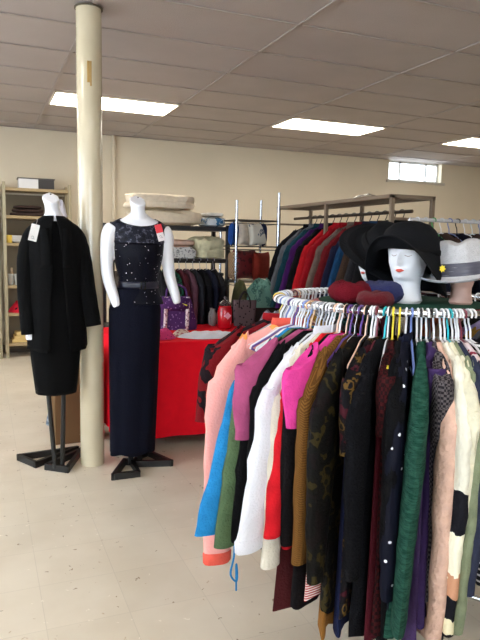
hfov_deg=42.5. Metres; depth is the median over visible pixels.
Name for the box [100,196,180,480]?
mannequin
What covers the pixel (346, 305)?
clothes hanger
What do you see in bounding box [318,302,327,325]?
clothes hanger
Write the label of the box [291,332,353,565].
jacket
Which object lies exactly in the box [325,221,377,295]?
coat
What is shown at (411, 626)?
skirt
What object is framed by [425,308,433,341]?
clothes hanger
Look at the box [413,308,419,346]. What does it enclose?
clothes hanger
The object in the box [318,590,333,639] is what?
skirt
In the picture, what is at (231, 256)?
cushion
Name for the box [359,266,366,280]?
mannequin
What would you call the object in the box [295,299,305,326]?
clothes hanger
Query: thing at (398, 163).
window
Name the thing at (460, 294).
mannequin
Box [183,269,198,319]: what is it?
sweater
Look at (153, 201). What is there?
comforter
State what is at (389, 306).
clothes hanger
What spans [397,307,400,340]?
clothes hanger
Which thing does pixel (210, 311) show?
glass bottle
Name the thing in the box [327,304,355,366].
clothes hanger
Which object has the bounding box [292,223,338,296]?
coat
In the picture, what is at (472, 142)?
recessed light
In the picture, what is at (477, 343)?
striped shirt
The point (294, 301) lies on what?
clothes hanger
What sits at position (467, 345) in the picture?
blouse
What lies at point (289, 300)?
clothes hanger
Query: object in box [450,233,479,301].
blouse
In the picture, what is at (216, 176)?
wall
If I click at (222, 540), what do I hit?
sweater
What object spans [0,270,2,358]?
shelf
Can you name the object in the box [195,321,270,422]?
knit pullover
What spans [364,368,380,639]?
skirt
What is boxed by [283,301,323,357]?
clothes hanger
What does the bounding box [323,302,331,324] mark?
clothes hanger
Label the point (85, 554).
floor
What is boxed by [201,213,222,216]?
sheet
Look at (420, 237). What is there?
hat
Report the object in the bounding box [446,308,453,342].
clothes hanger
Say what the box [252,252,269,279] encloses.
cushion
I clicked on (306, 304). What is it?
clothes hanger
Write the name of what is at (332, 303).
clothes hanger
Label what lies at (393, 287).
beret
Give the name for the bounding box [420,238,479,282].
hat
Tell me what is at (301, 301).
clothes hanger
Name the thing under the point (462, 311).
clothes hanger
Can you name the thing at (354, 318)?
shirt
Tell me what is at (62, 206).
plastic bag
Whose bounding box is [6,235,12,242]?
mug
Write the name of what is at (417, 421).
sweater
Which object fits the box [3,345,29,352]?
baseboard
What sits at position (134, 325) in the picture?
dress
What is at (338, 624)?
skirt
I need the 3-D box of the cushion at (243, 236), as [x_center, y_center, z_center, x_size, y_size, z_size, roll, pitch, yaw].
[0.045,-0.805,5.790,0.111,0.244,0.246,5,8,31]
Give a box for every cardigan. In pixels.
[260,330,338,569]
[375,336,404,639]
[446,337,479,635]
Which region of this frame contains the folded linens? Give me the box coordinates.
[178,330,229,338]
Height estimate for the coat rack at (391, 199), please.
1.763 m
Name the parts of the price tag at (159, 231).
tag panel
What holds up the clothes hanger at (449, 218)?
hanging from the rail at (410, 218)
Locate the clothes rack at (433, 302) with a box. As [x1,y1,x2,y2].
[285,289,479,601]
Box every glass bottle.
[208,308,211,324]
[210,308,216,325]
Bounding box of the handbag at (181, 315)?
[160,283,196,329]
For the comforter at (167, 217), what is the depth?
5.60 m
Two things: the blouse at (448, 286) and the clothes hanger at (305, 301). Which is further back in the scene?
the blouse at (448, 286)
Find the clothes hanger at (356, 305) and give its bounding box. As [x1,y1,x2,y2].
[352,304,358,336]
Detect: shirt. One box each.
[280,331,344,609]
[298,311,331,325]
[305,333,369,613]
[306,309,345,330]
[324,312,357,333]
[338,313,364,334]
[343,335,390,636]
[354,314,379,335]
[370,335,396,635]
[378,318,391,337]
[407,317,427,341]
[422,318,445,336]
[422,338,453,602]
[431,318,462,336]
[442,318,479,336]
[454,320,479,336]
[459,337,479,585]
[463,326,479,337]
[472,330,479,338]
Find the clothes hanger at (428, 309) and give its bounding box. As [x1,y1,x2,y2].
[422,308,432,362]
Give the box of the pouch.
[160,327,175,339]
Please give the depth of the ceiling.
4.81 m
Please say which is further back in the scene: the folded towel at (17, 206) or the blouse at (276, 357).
the folded towel at (17, 206)
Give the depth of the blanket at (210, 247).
5.82 m
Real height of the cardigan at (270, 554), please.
0.722 m
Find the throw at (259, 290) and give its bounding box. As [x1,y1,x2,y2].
[246,278,274,307]
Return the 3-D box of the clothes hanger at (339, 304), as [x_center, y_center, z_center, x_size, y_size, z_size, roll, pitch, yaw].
[0.326,0.038,2.026,0.008,0.188,0.323,7,9,38]
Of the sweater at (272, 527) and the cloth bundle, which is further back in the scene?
the cloth bundle
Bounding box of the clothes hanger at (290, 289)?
[290,289,317,325]
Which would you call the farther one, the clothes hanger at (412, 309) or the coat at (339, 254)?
the coat at (339, 254)
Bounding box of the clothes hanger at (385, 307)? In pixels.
[382,306,387,338]
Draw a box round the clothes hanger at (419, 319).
[413,308,422,347]
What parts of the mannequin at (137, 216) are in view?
stand post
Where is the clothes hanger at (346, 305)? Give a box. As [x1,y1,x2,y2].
[344,304,350,334]
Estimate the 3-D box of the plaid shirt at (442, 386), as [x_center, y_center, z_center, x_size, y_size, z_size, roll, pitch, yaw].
[0.586,0.451,1.981,0.066,0.792,0.483,2,7,3]
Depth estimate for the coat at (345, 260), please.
4.44 m
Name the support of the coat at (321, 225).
hanging from the clothes hanger
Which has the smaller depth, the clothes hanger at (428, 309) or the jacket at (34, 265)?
the clothes hanger at (428, 309)
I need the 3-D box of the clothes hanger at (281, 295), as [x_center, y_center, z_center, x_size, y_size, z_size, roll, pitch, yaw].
[0.159,0.001,2.303,0.323,0.188,0.008,0,7,-10]
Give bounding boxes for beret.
[328,279,371,303]
[356,290,394,306]
[365,280,403,303]
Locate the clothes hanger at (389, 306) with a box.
[379,306,389,368]
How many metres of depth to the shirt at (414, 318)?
2.67 m
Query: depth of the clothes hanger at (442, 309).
1.92 m
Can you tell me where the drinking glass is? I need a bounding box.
[7,274,13,284]
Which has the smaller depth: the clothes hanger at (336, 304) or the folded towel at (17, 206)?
the clothes hanger at (336, 304)
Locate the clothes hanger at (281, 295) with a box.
[252,295,287,333]
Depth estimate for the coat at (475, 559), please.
1.76 m
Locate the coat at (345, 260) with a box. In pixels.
[335,220,383,280]
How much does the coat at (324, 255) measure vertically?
0.934 m
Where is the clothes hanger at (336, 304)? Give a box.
[333,303,340,333]
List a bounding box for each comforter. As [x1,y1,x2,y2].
[123,193,194,209]
[126,209,201,225]
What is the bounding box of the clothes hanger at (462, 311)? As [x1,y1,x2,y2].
[456,309,464,342]
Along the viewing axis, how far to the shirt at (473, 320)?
2.58 m
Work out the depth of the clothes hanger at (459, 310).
1.93 m
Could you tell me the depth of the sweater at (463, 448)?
1.73 m
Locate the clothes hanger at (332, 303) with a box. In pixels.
[328,302,335,332]
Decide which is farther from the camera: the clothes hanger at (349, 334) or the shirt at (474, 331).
the shirt at (474, 331)
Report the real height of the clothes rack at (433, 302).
1.197 m
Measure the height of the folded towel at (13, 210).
0.041 m
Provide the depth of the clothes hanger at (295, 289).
2.64 m
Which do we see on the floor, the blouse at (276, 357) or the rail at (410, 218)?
the rail at (410, 218)
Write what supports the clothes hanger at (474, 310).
hanging from the clothes rack at (433, 302)
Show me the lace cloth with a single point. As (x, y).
(179, 252)
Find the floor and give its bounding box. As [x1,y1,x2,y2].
[0,352,479,639]
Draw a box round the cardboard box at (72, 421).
[51,364,79,444]
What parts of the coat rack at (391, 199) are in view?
rack post, rack post, rack post, hang rail, frame, rack post, rack post, rack post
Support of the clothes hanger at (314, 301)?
hanging from the clothes rack at (433, 302)
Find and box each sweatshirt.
[203,317,308,565]
[234,323,336,555]
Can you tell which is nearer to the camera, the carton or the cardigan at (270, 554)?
the cardigan at (270, 554)
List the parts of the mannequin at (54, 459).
stand post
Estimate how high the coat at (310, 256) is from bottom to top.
0.934 m
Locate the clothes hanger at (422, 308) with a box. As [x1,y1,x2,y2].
[418,308,423,341]
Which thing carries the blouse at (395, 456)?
hanging from the clothes hanger at (406, 309)
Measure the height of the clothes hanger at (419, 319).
0.188 m
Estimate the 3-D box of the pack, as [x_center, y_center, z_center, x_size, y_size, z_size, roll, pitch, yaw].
[-0.276,-0.947,5.965,0.219,0.094,0.305,-2,8,-23]
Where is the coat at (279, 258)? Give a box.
[270,224,313,294]
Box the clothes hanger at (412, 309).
[409,307,414,375]
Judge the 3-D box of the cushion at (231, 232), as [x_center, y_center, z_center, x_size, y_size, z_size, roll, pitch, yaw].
[-0.055,-0.805,5.770,0.106,0.224,0.224,2,7,6]
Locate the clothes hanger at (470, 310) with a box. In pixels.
[463,309,479,354]
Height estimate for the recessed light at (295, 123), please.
0.012 m
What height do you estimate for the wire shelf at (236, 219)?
1.885 m
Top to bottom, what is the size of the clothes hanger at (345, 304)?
0.188 m
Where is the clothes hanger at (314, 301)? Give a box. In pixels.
[311,301,320,325]
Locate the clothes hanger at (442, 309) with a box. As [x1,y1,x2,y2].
[439,308,445,342]
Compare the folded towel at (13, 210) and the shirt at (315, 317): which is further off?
the folded towel at (13, 210)
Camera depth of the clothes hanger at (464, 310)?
1.93 m
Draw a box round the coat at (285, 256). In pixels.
[269,223,318,306]
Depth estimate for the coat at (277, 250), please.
5.49 m
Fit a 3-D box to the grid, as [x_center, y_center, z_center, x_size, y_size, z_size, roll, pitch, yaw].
[1.904,-1.709,3.115,12.400,0.008,11.650,-2,8,-23]
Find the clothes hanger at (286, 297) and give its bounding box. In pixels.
[248,297,294,344]
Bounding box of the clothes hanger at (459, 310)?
[454,309,461,342]
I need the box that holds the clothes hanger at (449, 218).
[447,218,461,241]
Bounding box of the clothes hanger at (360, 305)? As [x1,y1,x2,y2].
[357,305,363,336]
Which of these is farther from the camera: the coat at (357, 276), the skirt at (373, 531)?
the coat at (357, 276)
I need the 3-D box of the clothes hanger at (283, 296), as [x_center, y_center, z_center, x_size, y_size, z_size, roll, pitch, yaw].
[0.167,0.005,2.269,0.323,0.188,0.008,-1,7,-17]
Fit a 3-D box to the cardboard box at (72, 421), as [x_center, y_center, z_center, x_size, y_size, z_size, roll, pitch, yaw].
[-1.174,0.496,4.386,0.300,0.709,0.285,-2,8,-23]
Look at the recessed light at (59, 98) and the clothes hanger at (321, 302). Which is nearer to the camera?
the clothes hanger at (321, 302)
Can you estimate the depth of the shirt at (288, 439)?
1.88 m
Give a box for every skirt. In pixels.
[272,547,292,611]
[304,582,320,601]
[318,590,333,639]
[333,457,349,637]
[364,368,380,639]
[401,359,422,639]
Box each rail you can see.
[174,258,227,299]
[408,217,479,223]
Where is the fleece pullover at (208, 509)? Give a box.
[195,326,313,590]
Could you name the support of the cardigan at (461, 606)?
hanging from the clothes hanger at (450, 309)
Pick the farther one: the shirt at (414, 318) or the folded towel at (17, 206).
the folded towel at (17, 206)
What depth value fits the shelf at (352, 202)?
4.91 m
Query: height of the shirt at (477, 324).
0.612 m
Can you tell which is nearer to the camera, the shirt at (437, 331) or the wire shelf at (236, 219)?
the shirt at (437, 331)
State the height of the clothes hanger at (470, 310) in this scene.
0.188 m
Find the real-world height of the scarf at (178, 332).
0.047 m
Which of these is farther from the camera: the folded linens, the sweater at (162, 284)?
the sweater at (162, 284)
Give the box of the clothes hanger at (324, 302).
[321,302,329,324]
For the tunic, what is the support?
hanging from the clothes hanger at (336, 304)
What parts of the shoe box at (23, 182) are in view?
lid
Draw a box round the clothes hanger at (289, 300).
[251,298,298,351]
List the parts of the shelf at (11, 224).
shelf post, shelf post, shelf post, shelf post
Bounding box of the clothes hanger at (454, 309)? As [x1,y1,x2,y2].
[450,308,457,341]
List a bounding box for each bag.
[59,199,67,216]
[233,291,256,325]
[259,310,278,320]
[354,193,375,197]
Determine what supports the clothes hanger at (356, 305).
hanging from the clothes rack at (433, 302)
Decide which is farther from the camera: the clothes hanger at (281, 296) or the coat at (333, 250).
the coat at (333, 250)
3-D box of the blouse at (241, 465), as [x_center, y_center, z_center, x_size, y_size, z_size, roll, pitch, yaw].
[0.207,0.406,2.165,0.558,0.762,0.070,-4,8,-34]
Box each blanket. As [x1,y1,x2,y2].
[174,239,193,245]
[187,236,224,258]
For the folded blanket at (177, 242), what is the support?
on the folded blanket
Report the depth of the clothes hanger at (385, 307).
1.95 m
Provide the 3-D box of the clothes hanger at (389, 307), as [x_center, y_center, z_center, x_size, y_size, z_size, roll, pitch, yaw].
[0.469,0.051,1.948,0.008,0.188,0.323,4,7,19]
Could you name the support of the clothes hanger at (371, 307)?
hanging from the clothes rack at (433, 302)
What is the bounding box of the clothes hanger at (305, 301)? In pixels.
[302,300,312,328]
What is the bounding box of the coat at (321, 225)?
[275,223,323,307]
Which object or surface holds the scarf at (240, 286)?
on the carton
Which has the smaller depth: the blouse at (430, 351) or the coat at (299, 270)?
the blouse at (430, 351)
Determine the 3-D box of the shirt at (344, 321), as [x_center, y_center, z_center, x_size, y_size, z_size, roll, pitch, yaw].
[0.384,0.292,2.839,0.073,0.692,0.573,-3,8,-29]
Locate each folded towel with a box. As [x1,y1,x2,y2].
[10,212,43,215]
[12,209,42,212]
[13,205,41,209]
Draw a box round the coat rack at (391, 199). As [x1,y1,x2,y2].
[276,194,435,246]
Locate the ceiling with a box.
[0,0,479,166]
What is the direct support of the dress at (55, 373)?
attached to the mannequin at (54, 459)
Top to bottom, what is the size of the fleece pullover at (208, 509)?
0.922 m
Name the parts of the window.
sill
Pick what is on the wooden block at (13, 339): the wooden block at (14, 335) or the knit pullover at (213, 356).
the wooden block at (14, 335)
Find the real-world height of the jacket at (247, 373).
0.552 m
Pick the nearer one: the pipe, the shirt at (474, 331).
the shirt at (474, 331)
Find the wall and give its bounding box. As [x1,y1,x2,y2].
[0,126,479,344]
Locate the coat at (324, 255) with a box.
[310,222,361,298]
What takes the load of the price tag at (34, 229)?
hanging from the jacket at (34, 265)
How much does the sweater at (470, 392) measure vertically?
0.872 m
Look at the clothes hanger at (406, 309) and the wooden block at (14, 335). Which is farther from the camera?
the wooden block at (14, 335)
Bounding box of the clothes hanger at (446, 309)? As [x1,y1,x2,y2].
[442,308,449,341]
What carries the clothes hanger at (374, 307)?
hanging from the clothes rack at (433, 302)
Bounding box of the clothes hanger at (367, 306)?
[356,305,369,351]
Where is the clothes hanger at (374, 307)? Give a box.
[372,306,376,337]
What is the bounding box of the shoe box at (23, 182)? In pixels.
[17,177,54,189]
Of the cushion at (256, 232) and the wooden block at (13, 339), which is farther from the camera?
the wooden block at (13, 339)
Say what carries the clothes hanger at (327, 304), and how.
hanging from the clothes rack at (433, 302)
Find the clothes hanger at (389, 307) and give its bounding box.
[384,307,390,352]
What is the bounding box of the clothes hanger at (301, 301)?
[299,299,309,327]
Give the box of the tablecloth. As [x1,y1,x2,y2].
[104,322,255,438]
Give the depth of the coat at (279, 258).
5.39 m
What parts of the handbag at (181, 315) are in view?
bag handle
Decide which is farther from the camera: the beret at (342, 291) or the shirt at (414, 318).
the shirt at (414, 318)
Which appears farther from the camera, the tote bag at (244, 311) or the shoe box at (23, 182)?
the shoe box at (23, 182)
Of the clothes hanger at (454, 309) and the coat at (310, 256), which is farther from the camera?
the coat at (310, 256)
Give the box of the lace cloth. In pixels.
[174,247,195,257]
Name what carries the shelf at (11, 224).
on the floor
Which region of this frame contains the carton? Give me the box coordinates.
[231,307,279,322]
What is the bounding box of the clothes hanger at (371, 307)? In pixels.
[369,306,373,337]
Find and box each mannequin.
[17,192,80,472]
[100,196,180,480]
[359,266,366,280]
[388,249,425,303]
[448,281,473,304]
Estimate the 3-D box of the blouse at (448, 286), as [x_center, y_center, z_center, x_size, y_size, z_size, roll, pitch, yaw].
[1.197,-0.183,4.061,0.073,0.782,0.574,-2,8,-23]
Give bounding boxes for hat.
[339,221,393,280]
[365,221,446,297]
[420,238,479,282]
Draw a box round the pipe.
[112,135,115,218]
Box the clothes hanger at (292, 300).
[255,298,300,350]
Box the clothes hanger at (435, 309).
[432,308,437,341]
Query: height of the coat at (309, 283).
0.934 m
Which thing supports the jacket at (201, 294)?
hanging from the clothes hanger
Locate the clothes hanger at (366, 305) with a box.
[347,305,367,368]
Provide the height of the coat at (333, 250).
0.934 m
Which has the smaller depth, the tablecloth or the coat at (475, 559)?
the coat at (475, 559)
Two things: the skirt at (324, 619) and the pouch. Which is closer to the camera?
the skirt at (324, 619)
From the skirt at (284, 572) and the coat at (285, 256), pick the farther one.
the coat at (285, 256)
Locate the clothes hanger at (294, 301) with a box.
[258,299,303,349]
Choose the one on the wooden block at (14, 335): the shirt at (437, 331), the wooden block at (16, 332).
the wooden block at (16, 332)
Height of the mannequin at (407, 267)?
0.289 m
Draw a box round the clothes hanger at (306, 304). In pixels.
[305,300,315,328]
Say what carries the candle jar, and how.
on the tablecloth
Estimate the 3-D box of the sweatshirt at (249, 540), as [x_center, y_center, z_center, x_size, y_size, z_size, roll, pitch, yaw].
[0.252,0.361,2.074,0.722,0.694,0.067,-6,10,-44]
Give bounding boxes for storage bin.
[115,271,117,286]
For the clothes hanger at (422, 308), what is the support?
hanging from the clothes rack at (433, 302)
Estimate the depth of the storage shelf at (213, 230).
5.84 m
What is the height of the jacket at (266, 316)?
0.534 m
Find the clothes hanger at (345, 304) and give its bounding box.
[343,304,348,334]
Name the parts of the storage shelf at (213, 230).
post, post, post, post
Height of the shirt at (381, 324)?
0.772 m
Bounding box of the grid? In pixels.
[0,0,479,163]
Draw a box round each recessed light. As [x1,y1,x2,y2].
[48,91,179,115]
[270,117,386,135]
[440,137,479,147]
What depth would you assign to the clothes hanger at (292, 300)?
2.17 m
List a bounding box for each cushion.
[228,222,238,245]
[228,251,234,279]
[232,250,254,279]
[238,221,248,245]
[247,222,266,245]
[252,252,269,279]
[260,223,266,245]
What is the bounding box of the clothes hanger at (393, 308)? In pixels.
[387,307,394,368]
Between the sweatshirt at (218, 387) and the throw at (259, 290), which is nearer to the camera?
the sweatshirt at (218, 387)
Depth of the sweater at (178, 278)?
5.01 m
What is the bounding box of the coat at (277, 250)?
[268,224,308,281]
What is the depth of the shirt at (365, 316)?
2.69 m
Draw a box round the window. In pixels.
[386,161,444,185]
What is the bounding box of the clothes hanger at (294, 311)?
[249,297,296,349]
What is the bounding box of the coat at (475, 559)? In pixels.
[449,337,479,596]
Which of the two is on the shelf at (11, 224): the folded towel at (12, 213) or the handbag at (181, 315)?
the folded towel at (12, 213)
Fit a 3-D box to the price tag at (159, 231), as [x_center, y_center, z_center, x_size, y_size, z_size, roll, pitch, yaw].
[-0.477,-0.532,3.668,0.066,0.133,0.014,-1,7,-16]
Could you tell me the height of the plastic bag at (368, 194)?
0.039 m
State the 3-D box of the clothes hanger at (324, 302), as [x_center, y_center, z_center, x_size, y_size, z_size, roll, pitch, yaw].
[0.286,0.033,2.062,0.323,0.188,0.008,-6,10,-44]
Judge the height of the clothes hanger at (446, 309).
0.188 m
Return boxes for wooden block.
[12,337,26,342]
[13,334,25,338]
[14,330,20,335]
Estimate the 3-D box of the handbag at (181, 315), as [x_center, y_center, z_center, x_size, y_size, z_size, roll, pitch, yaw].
[-0.497,-0.105,4.744,0.337,0.355,0.144,0,7,-9]
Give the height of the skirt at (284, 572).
0.847 m
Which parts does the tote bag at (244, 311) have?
handle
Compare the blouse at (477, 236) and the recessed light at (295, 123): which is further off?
the recessed light at (295, 123)
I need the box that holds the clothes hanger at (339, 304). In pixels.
[336,303,343,332]
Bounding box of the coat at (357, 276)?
[351,220,406,327]
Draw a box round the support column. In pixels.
[74,3,103,466]
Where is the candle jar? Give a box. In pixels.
[217,296,231,328]
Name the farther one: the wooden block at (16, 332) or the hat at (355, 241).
the wooden block at (16, 332)
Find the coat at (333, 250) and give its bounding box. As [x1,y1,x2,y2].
[317,221,369,297]
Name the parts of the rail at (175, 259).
hang rail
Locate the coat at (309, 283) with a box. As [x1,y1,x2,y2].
[304,222,353,308]
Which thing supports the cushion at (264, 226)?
on the wire shelf at (236, 219)
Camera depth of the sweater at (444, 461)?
1.76 m
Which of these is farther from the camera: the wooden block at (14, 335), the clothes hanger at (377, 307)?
the wooden block at (14, 335)
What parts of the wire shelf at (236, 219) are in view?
shelf post, shelf post, shelf post, shelf post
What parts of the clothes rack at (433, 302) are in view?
post, leg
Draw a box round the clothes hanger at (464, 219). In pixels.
[463,219,471,237]
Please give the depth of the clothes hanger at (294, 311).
2.20 m
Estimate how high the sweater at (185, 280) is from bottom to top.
0.552 m
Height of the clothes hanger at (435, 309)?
0.188 m
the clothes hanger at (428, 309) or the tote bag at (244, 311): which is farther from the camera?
the tote bag at (244, 311)
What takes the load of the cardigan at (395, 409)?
hanging from the clothes hanger at (399, 320)
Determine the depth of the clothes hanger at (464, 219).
4.13 m
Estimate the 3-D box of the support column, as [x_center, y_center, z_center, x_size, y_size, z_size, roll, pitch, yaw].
[-0.912,-0.455,3.768,0.164,2.755,0.164,-2,8,-23]
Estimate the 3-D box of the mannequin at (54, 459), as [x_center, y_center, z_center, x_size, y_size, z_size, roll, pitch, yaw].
[-1.131,0.083,3.766,0.419,1.680,0.455,-3,8,-28]
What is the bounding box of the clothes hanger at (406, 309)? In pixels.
[404,307,407,333]
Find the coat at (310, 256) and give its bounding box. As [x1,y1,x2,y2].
[296,222,346,310]
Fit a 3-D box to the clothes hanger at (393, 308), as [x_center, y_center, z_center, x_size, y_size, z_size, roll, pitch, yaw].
[0.480,0.051,1.945,0.008,0.188,0.323,3,7,17]
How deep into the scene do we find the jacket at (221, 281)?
5.16 m
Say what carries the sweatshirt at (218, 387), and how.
hanging from the clothes hanger
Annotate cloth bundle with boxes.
[8,300,18,312]
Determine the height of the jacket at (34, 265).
0.783 m
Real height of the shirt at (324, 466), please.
0.862 m
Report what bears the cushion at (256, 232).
on the wire shelf at (236, 219)
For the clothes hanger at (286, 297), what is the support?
hanging from the clothes rack at (433, 302)
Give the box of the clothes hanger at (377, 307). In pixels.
[370,306,379,349]
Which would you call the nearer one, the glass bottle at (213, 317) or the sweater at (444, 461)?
the sweater at (444, 461)
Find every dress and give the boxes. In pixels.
[30,221,80,395]
[109,218,165,456]
[339,334,381,619]
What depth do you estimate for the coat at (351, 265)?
4.35 m
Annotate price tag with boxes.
[28,223,39,241]
[154,219,164,241]
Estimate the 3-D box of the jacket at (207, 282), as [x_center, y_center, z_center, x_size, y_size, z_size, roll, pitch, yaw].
[-0.350,-0.166,5.347,0.079,0.552,0.569,-2,8,-23]
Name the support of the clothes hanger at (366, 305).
hanging from the clothes rack at (433, 302)
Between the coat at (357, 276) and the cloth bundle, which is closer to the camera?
the coat at (357, 276)
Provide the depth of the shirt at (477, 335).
2.40 m
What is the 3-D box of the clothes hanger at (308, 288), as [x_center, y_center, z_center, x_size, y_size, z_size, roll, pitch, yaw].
[0.305,-0.049,2.735,0.008,0.188,0.323,-5,10,-43]
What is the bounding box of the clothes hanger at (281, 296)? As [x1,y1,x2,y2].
[267,296,288,326]
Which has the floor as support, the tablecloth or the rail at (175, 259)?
the rail at (175, 259)
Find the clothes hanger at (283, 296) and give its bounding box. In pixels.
[279,296,290,317]
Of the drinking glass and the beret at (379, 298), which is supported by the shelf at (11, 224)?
the drinking glass
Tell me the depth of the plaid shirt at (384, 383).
1.84 m
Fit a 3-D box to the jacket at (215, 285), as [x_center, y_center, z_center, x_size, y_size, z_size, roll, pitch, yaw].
[-0.295,-0.168,5.370,0.079,0.552,0.574,-2,8,-23]
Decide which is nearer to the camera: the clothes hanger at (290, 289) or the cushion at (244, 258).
the clothes hanger at (290, 289)
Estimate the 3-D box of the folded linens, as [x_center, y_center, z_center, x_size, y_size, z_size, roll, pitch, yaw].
[-0.210,0.099,4.406,0.474,0.040,0.224,-1,7,-17]
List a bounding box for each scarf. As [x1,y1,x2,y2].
[173,329,189,336]
[231,279,246,306]
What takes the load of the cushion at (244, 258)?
on the wire shelf at (236, 219)
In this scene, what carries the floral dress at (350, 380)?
hanging from the clothes rack at (433, 302)
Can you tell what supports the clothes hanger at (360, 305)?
hanging from the clothes rack at (433, 302)
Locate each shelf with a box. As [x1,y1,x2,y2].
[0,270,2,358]
[1,181,71,358]
[103,222,229,326]
[219,193,280,285]
[289,198,415,209]
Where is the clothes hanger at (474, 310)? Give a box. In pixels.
[467,309,476,342]
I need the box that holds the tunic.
[281,331,358,428]
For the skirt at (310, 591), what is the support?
hanging from the clothes hanger at (349, 334)
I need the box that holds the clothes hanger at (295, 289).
[292,289,317,324]
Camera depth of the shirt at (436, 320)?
2.66 m
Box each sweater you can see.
[158,269,168,295]
[175,269,190,297]
[175,271,183,295]
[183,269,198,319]
[214,327,313,548]
[263,330,341,549]
[384,337,428,639]
[417,337,456,639]
[435,337,471,639]
[442,337,479,559]
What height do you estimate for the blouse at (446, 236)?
0.782 m
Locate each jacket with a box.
[16,215,100,352]
[190,269,205,324]
[197,269,212,323]
[202,312,295,363]
[203,269,219,323]
[210,269,226,301]
[232,329,312,440]
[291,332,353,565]
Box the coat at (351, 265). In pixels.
[344,220,387,281]
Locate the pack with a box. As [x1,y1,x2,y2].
[198,217,224,226]
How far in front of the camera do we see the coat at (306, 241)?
5.12 m
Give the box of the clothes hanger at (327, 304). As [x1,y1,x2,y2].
[325,302,333,324]
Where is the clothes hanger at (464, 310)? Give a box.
[459,309,467,342]
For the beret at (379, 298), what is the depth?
2.11 m
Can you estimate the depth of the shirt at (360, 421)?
1.79 m
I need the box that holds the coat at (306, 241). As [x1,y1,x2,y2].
[281,223,332,305]
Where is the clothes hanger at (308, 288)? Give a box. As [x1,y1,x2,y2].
[307,288,325,321]
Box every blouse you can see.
[231,328,313,548]
[246,330,312,458]
[379,329,411,611]
[407,236,450,327]
[417,336,445,629]
[439,233,460,242]
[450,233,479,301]
[453,337,479,361]
[466,234,479,239]

